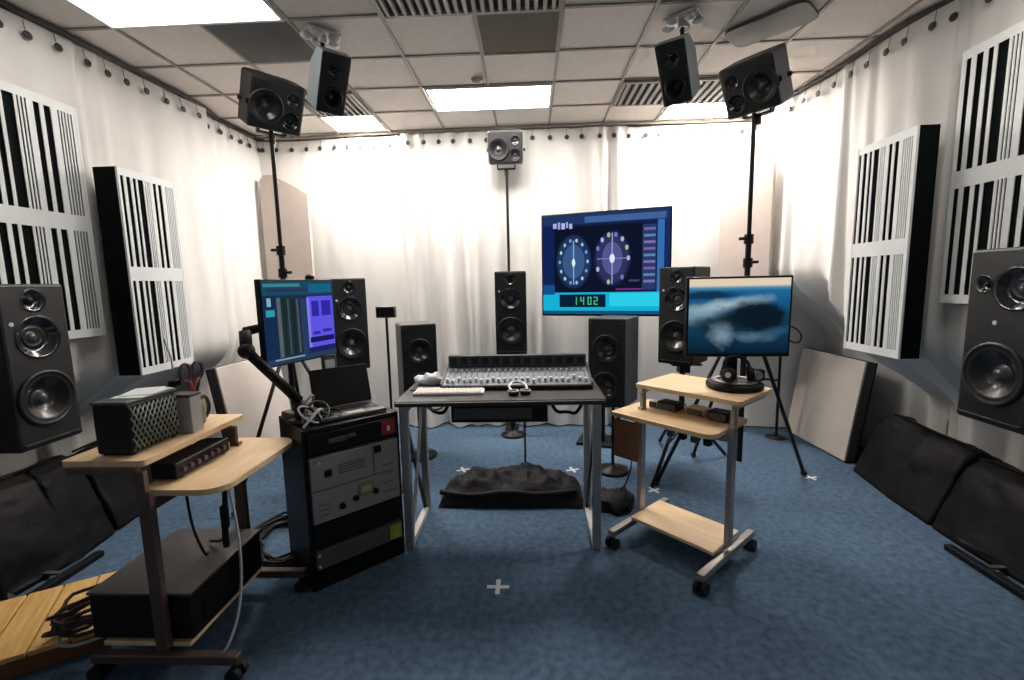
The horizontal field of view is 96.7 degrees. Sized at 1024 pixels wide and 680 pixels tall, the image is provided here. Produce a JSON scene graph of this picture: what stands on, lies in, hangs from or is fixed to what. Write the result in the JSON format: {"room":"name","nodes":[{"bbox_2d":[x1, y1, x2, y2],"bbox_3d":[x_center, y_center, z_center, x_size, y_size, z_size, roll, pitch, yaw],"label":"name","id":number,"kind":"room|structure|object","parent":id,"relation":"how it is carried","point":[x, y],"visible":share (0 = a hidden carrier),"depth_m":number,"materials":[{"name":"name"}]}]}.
{"room":"studio","nodes":[
{"label":"studio","id":0,"kind":"room"},
{"bbox_2d":[0,0,943,141],"bbox_3d":[-0.096,-2.015,2.068,7.600,0.136,7.400,-1,7,2],"label":"ceiling","id":1,"kind":"structure","parent":0,"point":[619,25],"depth_m":3.38,"materials":[{"name":"tile"}]},
{"bbox_2d":[0,0,255,138],"bbox_3d":[-2.967,-2.010,2.969,0.122,0.030,4.378,-1,7,2],"label":"rail","id":2,"kind":"object","parent":1,"relation":"attached to","point":[3,4],"visible":0.96,"depth_m":3.28,"materials":[{"name":"black metal"}]},
{"bbox_2d":[0,8,228,477],"bbox_3d":[-3.249,-0.274,2.776,0.711,3.352,3.542,-1,7,5],"label":"curtain","id":3,"kind":"object","parent":2,"relation":"hanging from","point":[126,120],"visible":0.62,"depth_m":3.49,"materials":[{"name":"fabric"}]},
{"bbox_2d":[0,79,105,338],"bbox_3d":[-2.906,-0.745,2.789,0.046,1.510,0.642,-1,7,2],"label":"acoustic panel","id":4,"kind":"object","parent":3,"relation":"attached to","point":[46,234],"visible":0.87,"depth_m":2.83,"materials":[{"name":"white paint"}]},
{"bbox_2d":[92,166,193,375],"bbox_3d":[-2.714,-0.488,3.395,0.171,1.430,0.502,-1,7,2],"label":"acoustic panel","id":5,"kind":"object","parent":3,"relation":"attached to","point":[138,212],"visible":0.98,"depth_m":3.26,"materials":[{"name":"white paint"}]},
{"bbox_2d":[198,117,267,438],"bbox_3d":[-3.017,-0.549,4.923,0.292,3.350,1.109,-1,7,5],"label":"curtain","id":6,"kind":"object","parent":2,"relation":"hanging from","point":[235,161],"visible":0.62,"depth_m":4.86,"materials":[{"name":"fabric"}]},
{"bbox_2d":[65,0,284,28],"bbox_3d":[-2.037,-2.004,2.681,1.150,0.012,0.520,-1,7,2],"label":"recessed light","id":7,"kind":"object","parent":1,"relation":"in","point":[115,14],"visible":1,"depth_m":2.80,"materials":[{"name":"white paint"}]},
{"bbox_2d":[203,22,313,62],"bbox_3d":[-1.721,-2.087,3.203,0.555,0.008,0.515,-1,7,2],"label":"ceiling panel","id":8,"kind":"object","parent":1,"relation":"attached to","point":[269,41],"depth_m":3.17,"materials":[{"name":"tile"}]},
{"bbox_2d":[300,23,351,115],"bbox_3d":[-1.235,-1.802,3.046,0.265,0.534,0.382,-7,9,-39],"label":"speaker","id":9,"kind":"object","parent":1,"relation":"hanging from","point":[329,72],"visible":1,"depth_m":3.00},
{"bbox_2d":[304,91,372,117],"bbox_3d":[-1.678,-2.205,4.280,0.560,0.026,0.530,-1,7,2],"label":"ceiling vent","id":10,"kind":"object","parent":1,"relation":"in","point":[354,106],"visible":0.52,"depth_m":4.36,"materials":[{"name":"metal"}]},
{"bbox_2d":[320,115,386,131],"bbox_3d":[-1.658,-2.278,4.790,0.560,0.012,0.460,-1,7,2],"label":"recessed light","id":11,"kind":"object","parent":1,"relation":"in","point":[351,123],"visible":0.86,"depth_m":4.79,"materials":[{"name":"white paint"}]},
{"bbox_2d":[371,0,562,18],"bbox_3d":[-0.268,-2.024,2.613,1.140,0.026,0.510,-1,7,2],"label":"ceiling vent","id":12,"kind":"object","parent":1,"relation":"in","point":[387,9],"visible":1,"depth_m":2.80,"materials":[{"name":"metal"}]},
{"bbox_2d":[47,0,923,140],"bbox_3d":[-0.095,-1.978,2.072,7.300,0.012,7.200,-1,7,2],"label":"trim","id":13,"kind":"structure","parent":1,"relation":"attached to","point":[657,3],"depth_m":3.41,"materials":[{"name":"metal"}]},
{"bbox_2d":[424,83,552,111],"bbox_3d":[-0.198,-2.237,4.218,1.125,0.012,0.530,-1,7,2],"label":"recessed light","id":14,"kind":"object","parent":1,"relation":"in","point":[525,96],"visible":1,"depth_m":4.19,"materials":[{"name":"white paint"}]},
{"bbox_2d":[262,118,751,139],"bbox_3d":[-0.138,-2.335,5.042,5.436,0.022,0.090,-1,7,4],"label":"rail","id":15,"kind":"object","parent":1,"relation":"attached to","point":[736,119],"visible":0.95,"depth_m":4.99,"materials":[{"name":"black metal"}]},
{"bbox_2d":[258,135,417,426],"bbox_3d":[-2.025,-0.625,5.361,1.793,3.350,0.135,-1,7,4],"label":"curtain","id":16,"kind":"object","parent":15,"relation":"hanging from","point":[354,186],"visible":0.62,"depth_m":5.29,"materials":[{"name":"fabric"}]},
{"bbox_2d":[259,175,314,278],"bbox_3d":[-2.567,-0.870,5.272,0.540,2.010,0.050,-1,7,2],"label":"panel","id":17,"kind":"object","parent":16,"relation":"attached to","point":[294,203],"visible":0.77,"depth_m":5.20,"materials":[{"name":"beige fabric"}]},
{"bbox_2d":[400,126,626,427],"bbox_3d":[0.037,-0.653,5.237,2.502,3.351,0.245,-1,7,2],"label":"curtain","id":18,"kind":"object","parent":15,"relation":"hanging from","point":[454,200],"visible":0.66,"depth_m":5.15,"materials":[{"name":"fabric"}]},
{"bbox_2d":[623,122,750,421],"bbox_3d":[1.925,-0.682,5.156,1.401,3.350,0.062,-1,7,3],"label":"curtain","id":19,"kind":"object","parent":15,"relation":"hanging from","point":[681,167],"visible":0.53,"depth_m":5.05,"materials":[{"name":"fabric"}]},
{"bbox_2d":[474,11,561,55],"bbox_3d":[0.047,-2.104,3.130,0.560,0.012,0.540,-1,7,2],"label":"ceiling panel","id":20,"kind":"object","parent":1,"relation":"attached to","point":[527,32],"visible":0.84,"depth_m":3.11,"materials":[{"name":"grey"}]},
{"bbox_2d":[613,79,663,106],"bbox_3d":[1.202,-2.245,4.121,0.495,0.027,0.582,-1,7,2],"label":"ceiling vent","id":21,"kind":"object","parent":1,"relation":"in","point":[639,92],"depth_m":4.16,"materials":[{"name":"metal"}]},
{"bbox_2d":[654,6,704,106],"bbox_3d":[1.078,-1.829,2.955,0.265,0.554,0.382,4,9,36],"label":"speaker","id":22,"kind":"object","parent":1,"relation":"hanging from","point":[676,57],"visible":1,"depth_m":2.90},
{"bbox_2d":[658,103,727,119],"bbox_3d":[2.000,-2.333,4.618,0.915,0.012,0.420,-1,7,2],"label":"recessed light","id":23,"kind":"object","parent":1,"relation":"in","point":[706,110],"visible":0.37,"depth_m":4.65,"materials":[{"name":"white paint"}]},
{"bbox_2d":[681,77,724,103],"bbox_3d":[1.810,-2.255,4.095,0.439,0.027,0.582,-1,7,2],"label":"ceiling vent","id":24,"kind":"object","parent":1,"relation":"in","point":[710,91],"depth_m":4.16,"materials":[{"name":"metal"}]},
{"bbox_2d":[757,0,954,113],"bbox_3d":[2.721,-2.095,2.700,0.101,0.030,4.330,-2,7,-3],"label":"rail","id":25,"kind":"object","parent":1,"relation":"attached to","point":[922,14],"visible":0.8,"depth_m":3.33,"materials":[{"name":"black metal"}]},
{"bbox_2d":[744,0,968,447],"bbox_3d":[3.068,-0.567,4.050,0.870,3.352,2.113,-2,7,-3],"label":"curtain","id":26,"kind":"object","parent":25,"relation":"hanging from","point":[813,139],"visible":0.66,"depth_m":3.84,"materials":[{"name":"fabric"}]},
{"bbox_2d":[718,140,775,276],"bbox_3d":[2.425,-0.968,4.745,0.050,2.130,0.536,-6,9,-34],"label":"panel","id":27,"kind":"object","parent":26,"relation":"attached to","point":[735,173],"visible":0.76,"depth_m":4.66,"materials":[{"name":"beige fabric"}]},
{"bbox_2d":[843,124,940,358],"bbox_3d":[2.590,-0.633,3.146,0.136,1.460,0.522,-1,7,2],"label":"acoustic panel","id":28,"kind":"object","parent":26,"relation":"attached to","point":[895,179],"visible":1,"depth_m":3.02,"materials":[{"name":"white paint"}]},
{"bbox_2d":[923,0,1023,471],"bbox_3d":[3.111,-0.307,1.983,0.676,3.352,2.474,-2,7,-3],"label":"curtain","id":29,"kind":"object","parent":25,"relation":"hanging from","point":[978,21],"visible":0.36,"depth_m":2.92,"materials":[{"name":"fabric"}]},
{"bbox_2d":[939,20,1023,303],"bbox_3d":[2.734,-0.942,2.496,0.046,1.500,0.662,-1,7,2],"label":"acoustic panel","id":30,"kind":"object","parent":29,"relation":"attached to","point":[986,205],"visible":0.83,"depth_m":2.61,"materials":[{"name":"white paint"}]},
{"bbox_2d":[8,422,1023,679],"bbox_3d":[-0.023,1.448,2.505,7.600,0.100,7.400,-1,7,2],"label":"floor","id":31,"kind":"structure","parent":0,"point":[840,581],"depth_m":2.50,"materials":[{"name":"blue carpet"}]},
{"bbox_2d":[0,554,7,600],"bbox_3d":[-2.787,1.010,2.418,0.260,0.865,0.260,-1,7,2],"label":"speaker stand","id":32,"kind":"object","parent":31,"relation":"on","point":[3,590],"visible":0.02,"depth_m":2.46,"materials":[{"name":"black metal"}]},
{"bbox_2d":[0,284,81,453],"bbox_3d":[-2.684,0.137,2.429,0.392,0.860,0.335,-1,7,1],"label":"monitor","id":33,"kind":"object","parent":32,"relation":"on","point":[39,406],"visible":1,"depth_m":2.40,"materials":[{"name":"plastic"}]},
{"bbox_2d":[7,550,104,598],"bbox_3d":[-2.787,1.413,2.671,0.285,0.036,0.560,-1,7,2],"label":"stand base","id":34,"kind":"object","parent":31,"relation":"on","point":[61,576],"visible":0.46,"depth_m":2.72,"materials":[{"name":"black metal"}]},
{"bbox_2d":[0,455,115,595],"bbox_3d":[-3.063,1.140,2.546,0.566,0.619,1.318,-1,7,2],"label":"floor cushion","id":35,"kind":"object","parent":31,"relation":"on","point":[50,519],"visible":0.97,"depth_m":2.81,"materials":[{"name":"black fabric"}]},
{"bbox_2d":[0,571,116,679],"bbox_3d":[-2.370,1.426,2.230,0.720,0.110,0.550,-6,8,-31],"label":"wooden platform","id":36,"kind":"object","parent":31,"relation":"on","point":[23,650],"visible":0.61,"depth_m":2.16,"materials":[{"name":"brown wood"}]},
{"bbox_2d":[41,583,102,647],"bbox_3d":[-1.991,1.277,2.144,0.320,0.188,0.228,-4,8,-20],"label":"cable coil","id":37,"kind":"object","parent":36,"relation":"on","point":[62,623],"visible":0.48,"depth_m":2.07,"materials":[{"name":"black rubber"}]},
{"bbox_2d":[67,440,96,457],"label":"floor cushion","id":38,"kind":"object","parent":31,"relation":"on","point":[93,444],"depth_m":3.27,"materials":[{"name":"black fabric"}]},
{"bbox_2d":[85,475,138,529],"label":"floor cushion","id":39,"kind":"object","parent":31,"relation":"on","point":[116,495],"depth_m":3.32,"materials":[{"name":"black fabric"}]},
{"bbox_2d":[62,414,309,679],"bbox_3d":[-1.515,0.953,2.283,0.694,1.000,0.744,-1,7,2],"label":"trolley","id":40,"kind":"object","parent":31,"relation":"on","point":[244,457],"visible":0.74,"depth_m":1.99,"materials":[{"name":"brown wood"}]},
{"bbox_2d":[90,388,179,454],"bbox_3d":[-1.683,0.362,2.055,0.164,0.236,0.275,-1,7,2],"label":"amplifier","id":41,"kind":"object","parent":40,"relation":"on","point":[122,426],"visible":0.93,"depth_m":1.95,"materials":[{"name":"black plastic"}]},
{"bbox_2d":[110,386,171,398],"bbox_3d":[-1.688,0.238,2.072,0.158,0.006,0.217,-2,7,-3],"label":"paper sheets","id":42,"kind":"object","parent":41,"relation":"on","point":[138,392],"visible":1,"depth_m":2.05,"materials":[{"name":"white paper"}]},
{"bbox_2d":[128,394,179,450],"bbox_3d":[-1.605,0.364,2.052,0.007,0.193,0.256,-1,7,2],"label":"grille","id":43,"kind":"object","parent":41,"relation":"attached to","point":[152,420],"depth_m":2.03,"materials":[{"name":"metal"}]},
{"bbox_2d":[62,414,243,466],"bbox_3d":[-1.692,0.473,2.225,0.360,0.026,0.680,-1,7,2],"label":"shelf","id":44,"kind":"object","parent":40,"relation":"attached to","point":[214,423],"depth_m":2.00,"materials":[{"name":"brown wood"}]},
{"bbox_2d":[163,339,180,391],"bbox_3d":[-1.698,0.220,2.284,0.039,0.461,0.060,-1,7,2],"label":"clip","id":45,"kind":"object","parent":40,"relation":"on","point":[175,382],"visible":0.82,"depth_m":2.27,"materials":[{"name":"black metal"}]},
{"bbox_2d":[86,529,261,638],"bbox_3d":[-1.624,1.188,2.263,0.470,0.230,0.530,-1,7,2],"label":"desktop computer","id":46,"kind":"object","parent":40,"relation":"on","point":[199,586],"visible":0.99,"depth_m":2.09,"materials":[{"name":"black plastic"}]},
{"bbox_2d":[104,566,262,645],"bbox_3d":[-1.606,1.312,2.288,0.400,0.022,0.550,-1,7,2],"label":"shelf","id":47,"kind":"object","parent":40,"relation":"attached to","point":[109,641],"depth_m":2.02,"materials":[{"name":"brown wood"}]},
{"bbox_2d":[150,438,228,478],"bbox_3d":[-1.545,0.571,2.212,0.132,0.077,0.360,-1,7,2],"label":"audio interface","id":48,"kind":"object","parent":40,"relation":"on","point":[182,462],"visible":1,"depth_m":2.14,"materials":[{"name":"black plastic"}]},
{"bbox_2d":[175,391,203,432],"bbox_3d":[-1.622,0.358,2.253,0.135,0.193,0.080,-1,7,2],"label":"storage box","id":49,"kind":"object","parent":40,"relation":"on","point":[189,407],"visible":0.67,"depth_m":2.22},
{"bbox_2d":[185,496,208,555],"bbox_3d":[-1.493,0.857,2.176,0.040,0.424,0.131,-2,7,-7],"label":"cable","id":50,"kind":"object","parent":40,"relation":"hanging from","point":[204,552],"visible":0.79,"depth_m":2.12,"materials":[{"name":"black plastic"}]},
{"bbox_2d":[200,394,210,423],"bbox_3d":[-1.651,0.362,2.408,0.087,0.146,0.151,-1,7,2],"label":"mug","id":51,"kind":"object","parent":40,"relation":"on","point":[204,397],"visible":0.35,"depth_m":2.41,"materials":[{"name":"ceramic"}]},
{"bbox_2d":[178,360,203,390],"bbox_3d":[-1.654,0.257,2.363,0.030,0.295,0.155,0,7,8],"label":"scissors","id":52,"kind":"object","parent":51,"relation":"in","point":[192,386],"visible":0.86,"depth_m":2.34,"materials":[{"name":"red plastic"}]},
{"bbox_2d":[149,437,292,495],"bbox_3d":[-1.407,0.612,2.275,0.360,0.026,0.665,-1,7,2],"label":"countertop","id":53,"kind":"structure","parent":40,"relation":"on","point":[225,471],"depth_m":2.15,"materials":[{"name":"brown wood"}]},
{"bbox_2d":[219,491,229,547],"bbox_3d":[-1.412,0.831,2.230,0.036,0.391,0.031,-3,7,-15],"label":"plug","id":54,"kind":"object","parent":40,"relation":"hanging from","point":[224,510],"visible":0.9,"depth_m":2.23,"materials":[{"name":"black plastic"}]},
{"bbox_2d":[223,489,242,652],"bbox_3d":[-1.258,1.012,2.039,0.057,0.689,0.198,-2,7,-10],"label":"cable","id":55,"kind":"object","parent":40,"relation":"on","point":[228,490],"visible":0.92,"depth_m":2.08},
{"bbox_2d":[205,356,290,441],"bbox_3d":[-2.616,0.687,4.657,0.264,0.984,0.920,0,7,6],"label":"leaning board","id":56,"kind":"object","parent":31,"relation":"on","point":[240,387],"visible":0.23,"depth_m":4.47,"materials":[{"name":"beige fabric"}]},
{"bbox_2d":[231,130,309,515],"bbox_3d":[-1.634,-0.176,3.735,0.972,2.880,1.073,-1,7,2],"label":"speaker stand","id":57,"kind":"object","parent":31,"relation":"on","point":[280,250],"visible":0.37,"depth_m":3.55,"materials":[{"name":"black metal"}]},
{"bbox_2d":[237,67,305,143],"bbox_3d":[-1.807,-1.743,3.411,0.398,0.498,0.425,5,10,42],"label":"speaker","id":58,"kind":"object","parent":57,"relation":"attached to","point":[267,101],"visible":1,"depth_m":3.31},
{"bbox_2d":[253,511,295,566],"bbox_3d":[-1.516,1.320,3.044,0.435,0.095,0.709,-5,8,-26],"label":"cable coil","id":59,"kind":"object","parent":31,"relation":"on","point":[279,519],"visible":0.38,"depth_m":2.89,"materials":[{"name":"black plastic"}]},
{"bbox_2d":[279,400,404,591],"bbox_3d":[-1.034,0.911,2.818,0.566,0.930,0.468,-7,10,-41],"label":"equipment rack","id":60,"kind":"object","parent":31,"relation":"on","point":[342,478],"visible":0.94,"depth_m":2.63,"materials":[{"name":"black metal"}]},
{"bbox_2d":[237,274,336,424],"bbox_3d":[-1.248,0.039,2.655,0.238,0.840,0.654,2,8,20],"label":"computer monitor","id":61,"kind":"object","parent":60,"relation":"on","point":[295,317],"visible":0.94,"depth_m":2.58,"materials":[{"name":"black plastic"}]},
{"bbox_2d":[297,400,341,423],"bbox_3d":[-1.105,0.407,2.601,0.237,0.109,0.195,-7,10,-41],"label":"cable tangle","id":62,"kind":"object","parent":60,"relation":"on","point":[315,420],"visible":0.84,"depth_m":2.59,"materials":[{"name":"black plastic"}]},
{"bbox_2d":[321,354,338,407],"bbox_3d":[-1.163,0.261,2.913,0.090,0.340,0.033,-7,10,-41],"label":"box","id":63,"kind":"object","parent":60,"relation":"on","point":[327,361],"visible":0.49,"depth_m":2.88,"materials":[{"name":"grey plastic"}]},
{"bbox_2d":[308,364,386,420],"bbox_3d":[-1.010,0.314,2.795,0.360,0.259,0.321,-7,9,-37],"label":"laptop","id":64,"kind":"object","parent":60,"relation":"on","point":[335,386],"visible":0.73,"depth_m":2.85,"materials":[{"name":"black plastic"}]},
{"bbox_2d":[375,306,402,492],"bbox_3d":[-0.993,0.490,3.733,0.240,1.533,0.240,-1,7,2],"label":"stand","id":65,"kind":"object","parent":31,"relation":"on","point":[386,312],"visible":0.5,"depth_m":3.65,"materials":[{"name":"black metal"}]},
{"bbox_2d":[411,407,437,461],"bbox_3d":[-0.912,0.868,4.512,0.320,0.585,0.320,-1,7,2],"label":"speaker stand","id":66,"kind":"object","parent":31,"relation":"on","point":[433,453],"visible":0.27,"depth_m":4.49,"materials":[{"name":"black metal"}]},
{"bbox_2d":[395,321,437,396],"bbox_3d":[-0.923,0.207,4.423,0.330,0.750,0.362,-4,8,-22],"label":"speaker","id":67,"kind":"object","parent":66,"relation":"on","point":[416,343],"visible":0.62,"depth_m":4.26},
{"bbox_2d":[394,378,605,550],"bbox_3d":[-0.056,0.823,3.150,1.310,0.980,0.647,-1,7,2],"label":"desk","id":68,"kind":"object","parent":31,"relation":"on","point":[593,398],"visible":0.89,"depth_m":2.89,"materials":[{"name":"metal"}]},
{"bbox_2d":[414,372,441,385],"bbox_3d":[-0.597,0.276,3.291,0.234,0.091,0.135,-1,7,2],"label":"crumpled cloth","id":69,"kind":"object","parent":68,"relation":"on","point":[428,379],"visible":0.95,"depth_m":3.25,"materials":[{"name":"white fabric"}]},
{"bbox_2d":[413,387,484,395],"bbox_3d":[-0.414,0.339,3.031,0.460,0.022,0.160,-1,7,1],"label":"keyboard","id":70,"kind":"object","parent":68,"relation":"on","point":[434,391],"visible":1,"depth_m":2.97,"materials":[{"name":"white plastic"}]},
{"bbox_2d":[451,405,547,422],"bbox_3d":[-0.076,0.444,3.049,0.620,0.135,0.314,-1,7,2],"label":"desk tray","id":71,"kind":"object","parent":68,"relation":"hanging from","point":[535,413],"visible":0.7,"depth_m":2.90,"materials":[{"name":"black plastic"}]},
{"bbox_2d":[440,353,592,390],"bbox_3d":[0.032,0.221,3.205,1.032,0.198,0.320,-1,7,2],"label":"mixing console","id":72,"kind":"object","parent":68,"relation":"on","point":[565,371],"visible":0.96,"depth_m":3.23,"materials":[{"name":"black plastic"}]},
{"bbox_2d":[508,381,530,395],"bbox_3d":[0.040,0.315,2.982,0.152,0.067,0.169,-2,7,-9],"label":"headphones","id":73,"kind":"object","parent":68,"relation":"on","point":[525,391],"visible":1,"depth_m":2.92,"materials":[{"name":"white plastic"}]},
{"bbox_2d":[551,405,582,414],"bbox_3d":[0.374,0.444,3.073,0.265,0.134,0.033,-2,7,-7],"label":"cable","id":74,"kind":"object","parent":68,"relation":"hanging from","point":[554,408],"visible":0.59,"depth_m":3.07,"materials":[{"name":"black plastic"}]},
{"bbox_2d":[438,462,582,508],"bbox_3d":[0.000,1.131,3.664,1.120,0.233,0.483,-1,7,2],"label":"heap","id":75,"kind":"object","parent":31,"relation":"on","point":[523,485],"visible":0.99,"depth_m":3.51,"materials":[{"name":"black fabric"}]},
{"bbox_2d":[505,176,518,429],"bbox_3d":[-0.027,-0.414,5.159,0.160,2.930,0.160,-1,7,2],"label":"pole","id":76,"kind":"object","parent":31,"relation":"on","point":[507,427],"visible":0.18,"depth_m":5.04,"materials":[{"name":"black metal"}]},
{"bbox_2d":[487,130,524,175],"bbox_3d":[-0.065,-1.995,4.843,0.410,0.456,0.278,-1,7,2],"label":"speaker","id":77,"kind":"object","parent":76,"relation":"attached to","point":[505,147],"visible":1,"depth_m":4.75},
{"bbox_2d":[501,422,523,438],"bbox_3d":[0.004,0.599,5.050,0.270,0.945,0.270,-1,7,2],"label":"speaker stand","id":78,"kind":"object","parent":31,"relation":"on","point":[512,433],"visible":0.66,"depth_m":5.05,"materials":[{"name":"black metal"}]},
{"bbox_2d":[494,271,526,353],"bbox_3d":[-0.006,-0.296,4.900,0.325,0.870,0.352,-1,7,2],"label":"monitor","id":79,"kind":"object","parent":78,"relation":"on","point":[510,286],"visible":0.98,"depth_m":4.74,"materials":[{"name":"plastic"}]},
{"bbox_2d":[541,206,672,447],"bbox_3d":[0.958,-0.092,4.675,1.260,2.369,0.340,2,8,21],"label":"display screen","id":80,"kind":"object","parent":31,"relation":"on","point":[609,262],"visible":0.93,"depth_m":4.45,"materials":[{"name":"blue plastic"}]},
{"bbox_2d":[591,461,634,515],"bbox_3d":[0.764,1.010,3.439,0.308,0.499,0.320,5,9,40],"label":"heap","id":81,"kind":"object","parent":31,"relation":"on","point":[617,501],"visible":0.77,"depth_m":3.37,"materials":[{"name":"black fabric"}]},
{"bbox_2d":[601,405,628,477],"bbox_3d":[0.898,0.861,4.049,0.280,0.640,0.280,-1,7,2],"label":"speaker stand","id":82,"kind":"object","parent":31,"relation":"on","point":[611,469],"visible":0.7,"depth_m":4.03,"materials":[{"name":"black metal"}]},
{"bbox_2d":[588,315,637,407],"bbox_3d":[0.880,0.172,3.957,0.330,0.750,0.362,3,9,32],"label":"speaker","id":83,"kind":"object","parent":82,"relation":"on","point":[612,339],"visible":0.86,"depth_m":3.82},
{"bbox_2d":[650,363,726,487],"bbox_3d":[1.442,0.684,4.117,0.676,0.939,1.116,5,9,40],"label":"speaker stand","id":84,"kind":"object","parent":31,"relation":"on","point":[682,369],"visible":0.38,"depth_m":4.11,"materials":[{"name":"black metal"}]},
{"bbox_2d":[658,266,709,365],"bbox_3d":[1.555,-0.226,4.122,0.320,0.860,0.372,6,10,43],"label":"speaker","id":85,"kind":"object","parent":84,"relation":"on","point":[672,285],"visible":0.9,"depth_m":4.02,"materials":[{"name":"plastic"}]},
{"bbox_2d":[605,373,772,596],"bbox_3d":[1.079,0.811,2.897,0.794,1.020,0.750,-7,9,-40],"label":"trolley","id":86,"kind":"object","parent":31,"relation":"on","point":[704,534],"depth_m":2.79,"materials":[{"name":"brown wood"}]},
{"bbox_2d":[613,417,639,461],"bbox_3d":[0.737,0.632,2.933,0.049,0.275,0.190,-7,9,-40],"label":"wooden panel","id":87,"kind":"object","parent":86,"relation":"hanging from","point":[626,433],"visible":0.92,"depth_m":2.91,"materials":[{"name":"brown wood"}]},
{"bbox_2d":[657,398,683,411],"bbox_3d":[1.036,0.430,2.985,0.112,0.055,0.140,-7,9,-40],"label":"box","id":88,"kind":"object","parent":86,"relation":"on","point":[666,404],"visible":1,"depth_m":2.95,"materials":[{"name":"black plastic"}]},
{"bbox_2d":[612,399,746,438],"bbox_3d":[1.040,0.485,2.874,0.460,0.026,0.680,-7,9,-40],"label":"countertop","id":89,"kind":"structure","parent":86,"relation":"on","point":[680,421],"depth_m":2.75,"materials":[{"name":"brown wood"}]},
{"bbox_2d":[631,500,738,555],"bbox_3d":[1.092,1.178,2.901,0.340,0.022,0.550,-7,9,-40],"label":"shelf","id":90,"kind":"object","parent":86,"relation":"attached to","point":[704,534],"depth_m":2.87,"materials":[{"name":"brown wood"}]},
{"bbox_2d":[686,404,710,416],"bbox_3d":[1.169,0.446,2.862,0.102,0.050,0.120,-7,9,-40],"label":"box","id":91,"kind":"object","parent":86,"relation":"on","point":[693,409],"visible":0.9,"depth_m":2.84,"materials":[{"name":"brown"}]},
{"bbox_2d":[636,373,772,406],"bbox_3d":[1.214,0.305,2.913,0.470,0.026,0.680,-7,9,-40],"label":"shelf","id":92,"kind":"object","parent":86,"relation":"attached to","point":[676,384],"depth_m":2.82,"materials":[{"name":"brown wood"}]},
{"bbox_2d":[707,407,730,422],"bbox_3d":[1.251,0.455,2.736,0.112,0.060,0.120,-7,9,-40],"label":"box","id":93,"kind":"object","parent":86,"relation":"on","point":[717,414],"visible":0.86,"depth_m":2.71,"materials":[{"name":"black plastic"}]},
{"bbox_2d":[684,275,792,393],"bbox_3d":[1.398,-0.045,2.794,0.625,0.690,0.330,-1,7,5],"label":"computer monitor","id":94,"kind":"object","parent":86,"relation":"on","point":[745,316],"visible":0.83,"depth_m":2.81,"materials":[{"name":"black plastic"}]},
{"bbox_2d":[720,355,755,382],"bbox_3d":[1.363,0.173,2.740,0.214,0.157,0.111,-2,7,-10],"label":"headphones","id":95,"kind":"object","parent":94,"relation":"on","point":[728,374],"visible":1,"depth_m":2.72,"materials":[{"name":"black plastic"}]},
{"bbox_2d":[720,367,736,382],"bbox_3d":[1.295,0.209,2.721,0.055,0.093,0.092,-7,9,-38],"label":"ear cup","id":96,"kind":"object","parent":95,"relation":"on","point":[728,374],"depth_m":2.70,"materials":[{"name":"black plastic"}]},
{"bbox_2d":[745,366,755,380],"bbox_3d":[1.437,0.203,2.745,0.055,0.093,0.092,1,8,19],"label":"ear cup","id":97,"kind":"object","parent":95,"relation":"on","point":[750,373],"depth_m":2.71,"materials":[{"name":"black plastic"}]},
{"bbox_2d":[655,113,806,485],"bbox_3d":[1.828,-0.240,3.675,1.105,2.880,0.847,3,8,31],"label":"tripod","id":98,"kind":"object","parent":31,"relation":"on","point":[748,238],"visible":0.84,"depth_m":3.57,"materials":[{"name":"black metal"}]},
{"bbox_2d":[719,43,793,125],"bbox_3d":[1.759,-1.809,3.261,0.398,0.498,0.425,-6,9,-36],"label":"speaker","id":99,"kind":"object","parent":98,"relation":"attached to","point":[762,80],"visible":1,"depth_m":3.16},
{"bbox_2d":[765,356,786,440],"bbox_3d":[2.746,0.421,4.787,0.324,1.250,0.200,-1,7,2],"label":"stand","id":100,"kind":"object","parent":31,"relation":"on","point":[774,436],"visible":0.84,"depth_m":4.81,"materials":[{"name":"black metal"}]},
{"bbox_2d":[786,348,877,462],"bbox_3d":[3.147,0.603,4.545,0.238,0.935,0.900,-1,7,1],"label":"leaning board","id":101,"kind":"object","parent":31,"relation":"on","point":[832,394],"visible":0.96,"depth_m":4.39,"materials":[{"name":"beige fabric"}]},
{"bbox_2d":[853,413,1003,524],"bbox_3d":[3.154,0.930,3.471,0.551,0.546,0.917,0,7,9],"label":"floor cushion","id":102,"kind":"object","parent":31,"relation":"on","point":[916,466],"visible":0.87,"depth_m":3.36,"materials":[{"name":"black fabric"}]},
{"bbox_2d":[931,459,1023,584],"bbox_3d":[3.060,1.084,2.388,0.561,0.516,1.299,-1,7,2],"label":"floor cushion","id":103,"kind":"object","parent":31,"relation":"on","point":[983,512],"visible":0.99,"depth_m":2.77,"materials":[{"name":"black fabric"}]},
{"bbox_2d":[944,544,1023,600],"bbox_3d":[2.806,1.312,2.538,0.285,0.036,0.560,-1,7,2],"label":"stand base","id":104,"kind":"object","parent":31,"relation":"on","point":[989,571],"visible":1,"depth_m":2.58,"materials":[{"name":"black metal"}]},
{"bbox_3d":[2.627,0.893,2.169,0.260,0.935,0.260,-1,7,2],"label":"speaker stand","id":105,"kind":"object","parent":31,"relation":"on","visible":0},
{"bbox_2d":[957,246,1023,434],"bbox_3d":[2.502,-0.011,2.185,0.352,0.860,0.350,-1,7,4],"label":"speaker","id":106,"kind":"object","parent":105,"relation":"on","point":[991,388],"visible":1,"depth_m":2.21,"materials":[{"name":"plastic"}]},
{"bbox_3d":[-1.571,0.722,4.442,0.320,0.920,0.320,-1,7,2],"label":"speaker stand","id":107,"kind":"object","parent":31,"relation":"on","visible":0},
{"bbox_2d":[329,278,369,367],"bbox_3d":[-1.585,-0.155,4.326,0.320,0.850,0.372,-7,9,-37],"label":"speaker","id":108,"kind":"object","parent":107,"relation":"on","point":[349,294],"visible":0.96,"depth_m":4.20,"materials":[{"name":"plastic"}]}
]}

